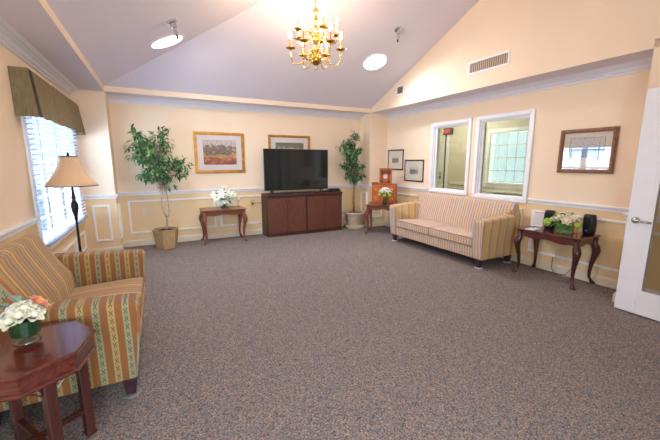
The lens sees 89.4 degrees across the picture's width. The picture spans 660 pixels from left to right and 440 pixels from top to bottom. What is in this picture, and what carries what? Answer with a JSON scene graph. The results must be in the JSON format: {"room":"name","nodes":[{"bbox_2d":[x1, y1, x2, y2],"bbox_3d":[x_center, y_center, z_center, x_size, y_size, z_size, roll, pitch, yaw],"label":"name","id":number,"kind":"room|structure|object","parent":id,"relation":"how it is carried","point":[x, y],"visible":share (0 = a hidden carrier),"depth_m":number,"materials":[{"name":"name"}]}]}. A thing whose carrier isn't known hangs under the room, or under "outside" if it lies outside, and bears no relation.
{"room":"care facility","nodes":[
{"label":"care facility","id":0,"kind":"room"},
{"bbox_2d":[0,44,87,253],"bbox_3d":[-2.196,-0.284,1.907,0.120,2.713,7.338,-5,11,-27],"label":"wall","id":1,"kind":"structure","parent":0,"point":[16,199],"depth_m":2.68,"materials":[{"name":"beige paint"}]},
{"bbox_2d":[0,216,38,241],"bbox_3d":[-1.552,0.362,0.915,0.030,0.058,4.815,-5,11,-27],"label":"trim","id":2,"kind":"structure","parent":1,"relation":"attached to","point":[9,232],"depth_m":2.58,"materials":[{"name":"white paint"}]},
{"bbox_2d":[0,16,78,95],"bbox_3d":[-2.000,-1.259,1.624,0.125,0.094,6.960,-5,11,-27],"label":"trim","id":3,"kind":"structure","parent":1,"relation":"attached to","point":[10,38],"depth_m":3.08,"materials":[{"name":"paint"}]},
{"bbox_2d":[7,66,85,134],"bbox_3d":[-3.033,-1.227,3.715,0.169,0.395,2.160,-5,11,-27],"label":"window valance","id":4,"kind":"object","parent":1,"relation":"attached to","point":[32,96],"visible":1,"depth_m":2.95,"materials":[{"name":"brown fabric"}]},
{"bbox_2d":[20,116,83,249],"bbox_3d":[-3.161,-0.543,3.818,0.170,1.480,2.000,-5,11,-27],"label":"window","id":5,"kind":"structure","parent":1,"relation":"in","point":[28,151],"depth_m":3.69,"materials":[{"name":"white paint"}]},
{"bbox_2d":[24,117,87,246],"bbox_3d":[-3.061,-0.546,3.842,0.070,1.312,1.980,-5,11,-27],"label":"window blind","id":6,"kind":"object","parent":5,"relation":"attached to","point":[54,239],"visible":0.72,"depth_m":3.43,"materials":[{"name":"white plastic"}]},
{"bbox_2d":[63,240,76,252],"bbox_3d":[-3.133,0.430,4.031,0.021,0.260,0.560,-5,11,-27],"label":"trim","id":7,"kind":"structure","parent":1,"relation":"attached to","point":[73,242],"depth_m":4.10,"materials":[{"name":"white paint"}]},
{"bbox_2d":[75,230,87,251],"bbox_3d":[-3.438,0.329,4.613,0.021,0.260,0.630,-5,11,-27],"label":"trim","id":8,"kind":"structure","parent":1,"relation":"attached to","point":[84,231],"depth_m":4.74,"materials":[{"name":"white paint"}]},
{"bbox_2d":[69,89,122,248],"bbox_3d":[-3.547,-0.686,5.104,0.427,2.413,0.378,-5,11,-27],"label":"wall","id":9,"kind":"structure","parent":0,"point":[96,156],"depth_m":4.94,"materials":[{"name":"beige paint"}]},
{"bbox_2d":[92,205,112,241],"bbox_3d":[-3.447,0.052,5.056,0.220,0.555,0.021,-5,11,-27],"label":"trim","id":10,"kind":"structure","parent":9,"relation":"attached to","point":[108,206],"depth_m":5.05,"materials":[{"name":"white paint"}]},
{"bbox_2d":[86,241,124,251],"bbox_3d":[-1.946,0.977,2.256,0.443,0.107,7.338,-5,11,-27],"label":"baseboard","id":11,"kind":"structure","parent":9,"relation":"attached to","point":[122,247],"depth_m":5.14,"materials":[{"name":"paint"}]},
{"bbox_2d":[117,202,123,238],"bbox_3d":[-3.349,0.005,5.328,0.021,0.555,0.240,-5,11,-27],"label":"trim","id":12,"kind":"structure","parent":9,"relation":"attached to","point":[118,203],"depth_m":5.26,"materials":[{"name":"white paint"}]},
{"bbox_2d":[152,226,178,249],"bbox_3d":[-2.710,0.301,5.520,0.397,0.323,0.395,-5,11,-27],"label":"basket","id":13,"kind":"object","parent":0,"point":[166,238],"depth_m":5.41,"materials":[{"name":"wicker"}]},
{"bbox_2d":[46,0,478,108],"bbox_3d":[0.327,-2.327,2.850,4.681,1.440,6.620,-5,11,-27],"label":"ceiling","id":14,"kind":"structure","parent":0,"point":[229,48],"depth_m":4.54,"materials":[{"name":"paint"}]},
{"bbox_2d":[149,34,183,48],"bbox_3d":[-1.957,-2.191,3.985,0.410,0.274,0.411,3,10,18],"label":"ceiling light","id":15,"kind":"object","parent":14,"relation":"attached to","point":[166,41],"visible":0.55,"depth_m":4.12,"materials":[{"name":"white paint"}]},
{"bbox_2d":[166,19,178,39],"bbox_3d":[-1.635,-1.977,3.449,0.104,0.194,0.104,6,11,30],"label":"ceiling spotlight","id":16,"kind":"object","parent":14,"relation":"attached to","point":[172,22],"visible":1,"depth_m":3.43,"materials":[{"name":"silver metal"}]},
{"bbox_2d":[286,0,345,69],"bbox_3d":[-0.152,-2.146,3.545,0.609,1.032,0.643,-5,11,-27],"label":"chandelier","id":17,"kind":"object","parent":14,"relation":"hanging from","point":[315,59],"visible":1,"depth_m":3.56,"materials":[{"name":"gold metal"}]},
{"bbox_2d":[362,53,387,70],"bbox_3d":[0.725,-2.608,5.387,0.411,0.274,0.410,4,10,20],"label":"ceiling light","id":18,"kind":"object","parent":14,"relation":"attached to","point":[375,61],"visible":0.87,"depth_m":5.49,"materials":[{"name":"white paint"}]},
{"bbox_2d":[395,26,401,41],"bbox_3d":[0.972,-2.643,4.762,0.105,0.196,0.102,-1,10,-9],"label":"ceiling spotlight","id":19,"kind":"object","parent":14,"relation":"attached to","point":[398,29],"visible":1,"depth_m":4.72,"materials":[{"name":"silver metal"}]},
{"bbox_2d":[108,86,442,240],"bbox_3d":[-0.514,-1.147,6.895,7.749,2.713,0.120,-5,11,-27],"label":"wall","id":20,"kind":"structure","parent":0,"point":[325,133],"depth_m":5.97,"materials":[{"name":"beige paint"}]},
{"bbox_2d":[142,206,146,212],"bbox_3d":[-3.129,-0.171,5.622,0.072,0.116,0.009,-5,11,-27],"label":"wall outlet","id":21,"kind":"object","parent":20,"relation":"attached to","point":[144,208],"visible":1,"depth_m":5.62,"materials":[{"name":"plastic"}]},
{"bbox_2d":[128,197,216,233],"bbox_3d":[-2.720,-0.094,5.843,1.375,0.555,0.021,-5,11,-27],"label":"trim","id":22,"kind":"structure","parent":20,"relation":"attached to","point":[215,225],"depth_m":5.72,"materials":[{"name":"white paint"}]},
{"bbox_2d":[193,131,244,172],"bbox_3d":[-1.986,-1.215,6.027,0.870,0.718,0.029,-5,11,-27],"label":"framed picture","id":23,"kind":"object","parent":20,"relation":"attached to","point":[214,152],"visible":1,"depth_m":6.02,"materials":[{"name":"gold metal"}]},
{"bbox_2d":[203,140,236,164],"bbox_3d":[-1.989,-1.221,6.032,0.570,0.428,0.001,-5,11,-27],"label":"artwork","id":24,"kind":"object","parent":23,"relation":"attached to","point":[215,152],"depth_m":6.03},
{"bbox_2d":[107,95,363,119],"bbox_3d":[-1.356,-2.043,6.158,4.631,0.094,0.125,-5,11,-27],"label":"trim","id":25,"kind":"structure","parent":20,"relation":"attached to","point":[111,98],"depth_m":5.90,"materials":[{"name":"paint"}]},
{"bbox_2d":[220,195,261,225],"bbox_3d":[-1.491,-0.202,6.467,1.220,0.555,0.021,-5,11,-27],"label":"trim","id":26,"kind":"structure","parent":20,"relation":"attached to","point":[248,195],"depth_m":6.35,"materials":[{"name":"white paint"}]},
{"bbox_2d":[124,221,366,246],"bbox_3d":[-1.300,0.252,6.442,4.631,0.107,0.378,-5,11,-27],"label":"baseboard","id":27,"kind":"structure","parent":20,"relation":"attached to","point":[131,243],"depth_m":6.10,"materials":[{"name":"paint"}]},
{"bbox_2d":[81,184,427,199],"bbox_3d":[-0.997,-0.472,5.736,5.499,0.058,1.673,-5,11,-27],"label":"trim","id":28,"kind":"structure","parent":20,"relation":"attached to","point":[118,194],"depth_m":5.91,"materials":[{"name":"white paint"}]},
{"bbox_2d":[268,135,309,148],"bbox_3d":[-0.795,-1.311,6.633,0.870,0.725,0.029,-5,11,-27],"label":"framed picture","id":29,"kind":"object","parent":20,"relation":"attached to","point":[274,141],"visible":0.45,"depth_m":6.58,"materials":[{"name":"gold metal"}]},
{"bbox_2d":[276,143,302,148],"bbox_3d":[-0.798,-1.312,6.639,0.580,0.435,0.001,-5,11,-27],"label":"artwork","id":30,"kind":"object","parent":29,"relation":"attached to","point":[278,145],"depth_m":6.61},
{"bbox_2d":[0,225,659,439],"bbox_3d":[0.738,0.654,4.741,7.749,0.100,9.570,-5,11,-27],"label":"floor","id":31,"kind":"structure","parent":0,"point":[344,334],"depth_m":2.51,"materials":[{"name":"carpet"}]},
{"bbox_2d":[0,320,96,439],"bbox_3d":[-1.356,0.855,1.519,0.494,0.598,0.494,-3,10,-16],"label":"end table","id":32,"kind":"object","parent":31,"relation":"on","point":[63,350],"visible":1,"depth_m":1.44,"materials":[{"name":"brown wood"}]},
{"bbox_2d":[0,295,50,345],"bbox_3d":[-1.381,0.431,1.506,0.191,0.240,0.186,-5,11,-27],"label":"flower arrangement","id":33,"kind":"object","parent":32,"relation":"on","point":[22,319],"visible":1,"depth_m":1.48,"materials":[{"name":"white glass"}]},
{"bbox_2d":[43,152,98,251],"bbox_3d":[-2.486,0.095,3.283,0.432,1.494,0.432,-5,11,-27],"label":"floor lamp","id":34,"kind":"object","parent":31,"relation":"on","point":[69,172],"visible":0.84,"depth_m":3.11,"materials":[{"name":"beige fabric"}]},
{"bbox_2d":[0,234,145,424],"bbox_3d":[-1.777,0.564,2.331,0.849,0.873,1.348,-5,11,-27],"label":"armchair","id":35,"kind":"object","parent":31,"relation":"on","point":[103,291],"visible":0.76,"depth_m":1.98,"materials":[{"name":"multicoloured fabric"}]},
{"bbox_2d":[66,277,144,335],"bbox_3d":[-1.684,0.633,2.392,0.594,0.154,0.936,-5,11,-27],"label":"seat cushion","id":36,"kind":"object","parent":35,"relation":"on","point":[106,286],"depth_m":2.59,"materials":[{"name":"fabric"}]},
{"bbox_2d":[122,386,141,398],"bbox_3d":[-1.220,1.062,2.053,0.108,0.010,0.108,-5,11,-27],"label":"cup","id":37,"kind":"object","parent":31,"relation":"on","point":[139,389],"visible":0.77,"depth_m":2.03,"materials":[{"name":"grey plastic"}]},
{"bbox_2d":[123,123,195,249],"bbox_3d":[-2.691,-0.526,5.402,1.013,1.993,0.516,-6,11,-30],"label":"potted ficus","id":38,"kind":"object","parent":31,"relation":"on","point":[166,238],"visible":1,"depth_m":5.30,"materials":[{"name":"plant"}]},
{"bbox_2d":[199,206,247,244],"bbox_3d":[-1.920,0.079,6.009,0.782,0.592,0.492,-5,11,-27],"label":"side table","id":39,"kind":"object","parent":31,"relation":"on","point":[232,210],"visible":1,"depth_m":5.89,"materials":[{"name":"brown wood"}]},
{"bbox_2d":[209,185,240,208],"bbox_3d":[-1.863,-0.409,5.886,0.427,0.410,0.466,3,10,19],"label":"flower arrangement","id":40,"kind":"object","parent":39,"relation":"on","point":[225,197],"visible":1,"depth_m":5.81,"materials":[{"name":"white plant"}]},
{"bbox_2d":[261,192,306,237],"bbox_3d":[-0.891,-0.123,6.548,0.798,0.808,0.406,-5,11,-27],"label":"base cabinet","id":41,"kind":"object","parent":31,"relation":"on","point":[282,214],"visible":0.98,"depth_m":6.39,"materials":[{"name":"brown wood"}]},
{"bbox_2d":[263,149,327,193],"bbox_3d":[-0.641,-0.966,6.577,1.344,0.845,0.208,-5,11,-27],"label":"television","id":42,"kind":"object","parent":41,"relation":"on","point":[284,169],"visible":0.88,"depth_m":6.55,"materials":[{"name":"black plastic"}]},
{"bbox_2d":[302,191,342,232],"bbox_3d":[-0.180,-0.185,6.910,0.798,0.808,0.406,-5,11,-27],"label":"base cabinet","id":43,"kind":"object","parent":31,"relation":"on","point":[323,209],"visible":0.91,"depth_m":6.75,"materials":[{"name":"brown wood"}]},
{"bbox_2d":[327,189,340,191],"bbox_3d":[0.086,-0.619,6.923,0.220,0.042,0.184,-5,11,-27],"label":"cable box","id":44,"kind":"object","parent":43,"relation":"on","point":[330,190],"visible":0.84,"depth_m":6.84,"materials":[{"name":"black plastic"}]},
{"bbox_2d":[335,129,365,228],"bbox_3d":[0.453,-0.862,7.065,0.656,2.089,0.589,3,10,16],"label":"potted ficus","id":45,"kind":"object","parent":31,"relation":"on","point":[354,217],"visible":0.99,"depth_m":7.01,"materials":[{"name":"plant"}]},
{"bbox_2d":[365,202,398,235],"bbox_3d":[1.094,-0.035,6.708,0.732,0.582,0.492,3,10,17],"label":"side table","id":46,"kind":"object","parent":31,"relation":"on","point":[369,207],"visible":0.5,"depth_m":6.56,"materials":[{"name":"brown wood"}]},
{"bbox_2d":[371,183,397,203],"bbox_3d":[1.093,-0.530,6.686,0.500,0.400,0.226,3,10,17],"label":"chest","id":47,"kind":"object","parent":46,"relation":"on","point":[376,199],"visible":0.74,"depth_m":6.60,"materials":[{"name":"orange wood"}]},
{"bbox_2d":[379,168,392,183],"bbox_3d":[1.109,-0.875,6.626,0.258,0.299,0.103,3,10,17],"label":"mantel clock","id":48,"kind":"object","parent":47,"relation":"on","point":[385,175],"visible":1,"depth_m":6.58,"materials":[{"name":"brown wood"}]},
{"bbox_2d":[377,187,391,204],"bbox_3d":[1.064,-0.461,6.441,0.278,0.347,0.297,3,10,17],"label":"flower arrangement","id":49,"kind":"object","parent":46,"relation":"on","point":[383,190],"visible":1,"depth_m":6.37,"materials":[{"name":"white plant"}]},
{"bbox_2d":[389,192,520,267],"bbox_3d":[1.865,0.055,5.341,0.809,0.853,1.988,-5,11,-27],"label":"sofa","id":50,"kind":"object","parent":31,"relation":"on","point":[481,229],"visible":1,"depth_m":5.01,"materials":[{"name":"multicoloured fabric"}]},
{"bbox_2d":[396,219,449,233],"bbox_3d":[1.591,0.082,5.668,0.565,0.147,0.801,-5,11,-27],"label":"seat cushion","id":51,"kind":"object","parent":50,"relation":"on","point":[417,226],"depth_m":5.53,"materials":[{"name":"fabric"}]},
{"bbox_2d":[429,226,472,245],"bbox_3d":[1.964,0.205,4.954,0.565,0.147,0.801,-5,11,-27],"label":"seat cushion","id":52,"kind":"object","parent":50,"relation":"on","point":[458,235],"depth_m":4.85,"materials":[{"name":"fabric"}]},
{"bbox_2d":[511,225,600,289],"bbox_3d":[2.740,0.420,4.081,0.492,0.582,0.772,-5,11,-27],"label":"side table","id":53,"kind":"object","parent":31,"relation":"on","point":[578,240],"visible":0.98,"depth_m":3.86,"materials":[{"name":"brown wood"}]},
{"bbox_2d":[531,213,543,226],"bbox_3d":[2.675,-0.002,4.304,0.129,0.172,0.033,9,13,42],"label":"photo frame","id":54,"kind":"object","parent":53,"relation":"on","point":[537,218],"visible":0.99,"depth_m":4.30,"materials":[{"name":"white paint"}]},
{"bbox_2d":[532,214,541,225],"bbox_3d":[2.676,-0.003,4.304,0.100,0.143,0.005,9,5,42],"label":"print","id":55,"kind":"object","parent":54,"relation":"attached to","point":[536,218],"depth_m":4.30},
{"bbox_2d":[544,210,555,228],"bbox_3d":[2.755,-0.009,4.178,0.108,0.230,0.120,-8,13,-38],"label":"loudspeaker","id":56,"kind":"object","parent":53,"relation":"on","point":[548,213],"visible":0.72,"depth_m":4.14,"materials":[{"name":"black plastic"}]},
{"bbox_2d":[544,213,552,227],"bbox_3d":[2.719,0.002,4.151,0.017,0.182,0.083,-8,13,-38],"label":"grille","id":57,"kind":"object","parent":56,"relation":"attached to","point":[547,215],"depth_m":4.14,"materials":[{"name":"black fabric"}]},
{"bbox_2d":[542,211,581,232],"bbox_3d":[2.736,0.021,3.885,0.359,0.270,0.384,-5,11,-27],"label":"flower arrangement","id":58,"kind":"object","parent":53,"relation":"on","point":[567,217],"visible":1,"depth_m":3.84,"materials":[{"name":"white plant"}]},
{"bbox_2d":[573,225,578,232],"bbox_3d":[2.889,0.107,3.922,0.060,0.090,0.060,-5,11,-27],"label":"votive holder","id":59,"kind":"object","parent":53,"relation":"on","point":[575,230],"visible":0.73,"depth_m":3.90,"materials":[{"name":"orange glass"}]},
{"bbox_2d":[582,214,596,234],"bbox_3d":[2.988,0.050,3.839,0.108,0.230,0.120,-4,11,-21],"label":"loudspeaker","id":60,"kind":"object","parent":53,"relation":"on","point":[589,225],"visible":1,"depth_m":3.80,"materials":[{"name":"black plastic"}]},
{"bbox_2d":[583,217,590,232],"bbox_3d":[2.946,0.059,3.824,0.017,0.182,0.083,-4,11,-21],"label":"grille","id":61,"kind":"object","parent":60,"relation":"attached to","point":[586,220],"depth_m":3.82,"materials":[{"name":"black fabric"}]},
{"bbox_2d":[614,87,659,320],"bbox_3d":[2.971,-0.077,2.677,0.127,2.023,0.913,-5,11,-27],"label":"door","id":62,"kind":"structure","parent":31,"relation":"on","point":[631,296],"depth_m":3.00,"materials":[{"name":"white paint"}]},
{"bbox_2d":[0,0,659,113],"bbox_3d":[0.302,-1.580,2.988,5.499,0.075,7.338,-5,11,-27],"label":"crown molding","id":63,"kind":"structure","parent":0,"point":[34,20],"depth_m":3.71,"materials":[{"name":"paint"}]},
{"bbox_2d":[343,210,364,225],"bbox_3d":[0.538,-0.042,7.228,0.504,0.291,0.504,-5,11,-27],"label":"pot","id":64,"kind":"object","parent":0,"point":[354,217],"depth_m":7.09,"materials":[{"name":"ceramic"}]},
{"bbox_2d":[359,113,387,221],"bbox_3d":[0.955,-1.080,7.390,0.441,2.413,0.378,-5,11,-27],"label":"wall","id":65,"kind":"structure","parent":0,"point":[374,126],"depth_m":7.17,"materials":[{"name":"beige paint"}]},
{"bbox_2d":[360,191,366,216],"bbox_3d":[0.749,-0.353,7.410,0.021,0.555,0.240,-5,11,-27],"label":"trim","id":66,"kind":"structure","parent":65,"relation":"attached to","point":[361,191],"depth_m":7.44,"materials":[{"name":"white paint"}]},
{"bbox_2d":[443,117,529,195],"bbox_3d":[3.880,-1.105,6.702,0.120,2.700,6.680,-5,11,-27],"label":"wall","id":67,"kind":"structure","parent":0,"point":[458,140],"depth_m":7.92,"materials":[{"name":"paint"}]},
{"bbox_2d":[438,134,449,187],"bbox_3d":[2.660,-1.219,8.824,0.111,2.200,1.110,-5,11,-27],"label":"door","id":68,"kind":"structure","parent":67,"relation":"in","point":[445,140],"depth_m":8.39,"materials":[{"name":"white paint"}]},
{"bbox_2d":[443,128,452,134],"bbox_3d":[2.900,-2.172,8.185,0.086,0.156,0.246,-5,11,-27],"label":"exit sign","id":69,"kind":"object","parent":67,"relation":"attached to","point":[447,131],"visible":1,"depth_m":8.13,"materials":[{"name":"red plastic"}]},
{"bbox_2d":[450,182,522,189],"bbox_3d":[4.145,-0.538,6.111,0.030,0.050,5.030,-5,11,-27],"label":"trim","id":70,"kind":"structure","parent":67,"relation":"attached to","point":[455,183],"depth_m":7.17,"materials":[{"name":"white paint"}]},
{"bbox_2d":[486,190,522,194],"bbox_3d":[3.778,-0.449,6.637,0.219,0.190,1.400,-5,11,-27],"label":"countertop","id":71,"kind":"structure","parent":67,"relation":"attached to","point":[493,191],"depth_m":6.89,"materials":[{"name":"white paint"}]},
{"bbox_2d":[483,126,528,186],"bbox_3d":[3.740,-1.287,6.889,0.170,1.205,1.110,-5,11,-27],"label":"window","id":72,"kind":"structure","parent":67,"relation":"in","point":[492,133],"depth_m":7.08,"materials":[{"name":"white paint"}]},
{"bbox_2d":[371,0,659,108],"bbox_3d":[2.408,-2.479,3.912,0.100,1.382,7.220,-5,11,-27],"label":"wall","id":73,"kind":"structure","parent":0,"point":[536,33],"depth_m":3.99,"materials":[{"name":"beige paint"}]},
{"bbox_2d":[396,85,403,95],"bbox_3d":[1.272,-2.355,6.046,0.010,0.155,0.200,-5,11,-27],"label":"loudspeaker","id":74,"kind":"object","parent":73,"relation":"in","point":[400,89],"visible":1,"depth_m":6.04,"materials":[{"name":"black plastic"}]},
{"bbox_2d":[468,50,509,75],"bbox_3d":[2.105,-2.090,4.450,0.012,0.172,0.630,-5,11,-27],"label":"air vent","id":75,"kind":"object","parent":73,"relation":"in","point":[503,58],"visible":1,"depth_m":4.43,"materials":[{"name":"white metal"}]},
{"bbox_2d":[385,70,649,279],"bbox_3d":[2.238,-0.907,5.516,0.120,2.713,4.888,-5,11,-27],"label":"wall","id":76,"kind":"structure","parent":0,"point":[620,101],"depth_m":4.10,"materials":[{"name":"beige paint"}]},
{"bbox_2d":[388,149,403,169],"bbox_3d":[1.373,-1.264,7.001,0.019,0.420,0.510,-5,11,-27],"label":"framed picture","id":77,"kind":"object","parent":76,"relation":"attached to","point":[395,157],"visible":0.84,"depth_m":6.98,"materials":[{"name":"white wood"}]},
{"bbox_2d":[392,156,398,162],"bbox_3d":[1.374,-1.269,7.001,0.001,0.140,0.200,-5,11,-27],"label":"artwork","id":78,"kind":"object","parent":77,"relation":"attached to","point":[395,159],"depth_m":7.00},
{"bbox_2d":[389,193,417,217],"bbox_3d":[1.526,-0.258,6.873,0.021,0.570,1.000,-5,11,-27],"label":"trim","id":79,"kind":"structure","parent":76,"relation":"attached to","point":[397,193],"depth_m":6.75,"materials":[{"name":"white paint"}]},
{"bbox_2d":[404,160,423,181],"bbox_3d":[1.638,-0.966,6.530,0.019,0.423,0.550,-5,11,-27],"label":"framed picture","id":80,"kind":"object","parent":76,"relation":"attached to","point":[413,169],"visible":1,"depth_m":6.52,"materials":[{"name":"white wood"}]},
{"bbox_2d":[410,167,417,173],"bbox_3d":[1.640,-0.966,6.530,0.001,0.133,0.220,-5,11,-27],"label":"artwork","id":81,"kind":"object","parent":80,"relation":"attached to","point":[413,170],"depth_m":6.52},
{"bbox_2d":[428,118,472,195],"bbox_3d":[2.099,-1.074,5.758,0.162,1.230,0.880,-5,11,-27],"label":"window","id":82,"kind":"structure","parent":76,"relation":"in","point":[435,131],"depth_m":5.94,"materials":[{"name":"white paint"}]},
{"bbox_2d":[369,221,617,301],"bbox_3d":[2.273,0.496,5.049,0.457,0.107,5.410,-5,11,-27],"label":"baseboard","id":83,"kind":"structure","parent":76,"relation":"attached to","point":[600,280],"depth_m":4.22,"materials":[{"name":"paint"}]},
{"bbox_2d":[471,109,535,202],"bbox_3d":[2.550,-0.917,4.897,0.162,1.255,0.910,-5,11,-27],"label":"window","id":84,"kind":"structure","parent":76,"relation":"in","point":[480,129],"depth_m":4.95,"materials":[{"name":"white paint"}]},
{"bbox_2d":[384,57,652,118],"bbox_3d":[2.211,-1.864,5.132,0.125,0.094,4.490,-5,11,-27],"label":"trim","id":85,"kind":"structure","parent":76,"relation":"attached to","point":[641,65],"depth_m":4.22,"materials":[{"name":"paint"}]},
{"bbox_2d":[528,210,626,271],"bbox_3d":[2.978,0.224,4.097,0.021,0.570,1.060,-5,11,-27],"label":"trim","id":86,"kind":"structure","parent":76,"relation":"attached to","point":[533,211],"depth_m":3.98,"materials":[{"name":"white paint"}]},
{"bbox_2d":[557,126,619,173],"bbox_3d":[2.985,-0.805,3.891,0.034,0.512,0.585,-5,11,-27],"label":"framed picture","id":87,"kind":"object","parent":76,"relation":"attached to","point":[589,150],"visible":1,"depth_m":3.87,"materials":[{"name":"brown wood"}]},
{"bbox_2d":[569,137,605,156],"bbox_3d":[2.993,-0.845,3.888,0.001,0.222,0.355,-5,11,-27],"label":"artwork","id":88,"kind":"object","parent":87,"relation":"attached to","point":[578,146],"depth_m":3.88},
{"bbox_2d":[527,198,659,222],"bbox_3d":[3.005,-0.081,3.493,0.471,0.058,2.190,-5,11,-27],"label":"trim","id":89,"kind":"structure","parent":76,"relation":"attached to","point":[624,211],"depth_m":3.93,"materials":[{"name":"white paint"}]},
{"bbox_2d":[645,47,659,291],"bbox_3d":[3.718,-0.186,2.238,0.561,2.413,2.470,-5,11,-27],"label":"wall","id":90,"kind":"structure","parent":0,"point":[652,282],"depth_m":3.07,"materials":[{"name":"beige paint"}]},
{"bbox_2d":[644,232,659,293],"bbox_3d":[3.097,0.428,2.921,0.021,0.570,0.650,-5,11,-27],"label":"trim","id":91,"kind":"structure","parent":90,"relation":"attached to","point":[655,233],"depth_m":3.09,"materials":[{"name":"white paint"}]},
{"label":"outside","id":92,"kind":"structure","parent":0,"visible":0},
{"bbox_2d":[37,181,517,233],"bbox_3d":[-0.001,1.900,0.329,60.000,0.150,60.000,-5,11,-27],"label":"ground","id":93,"kind":"structure","parent":92,"point":[41,201],"depth_m":13.81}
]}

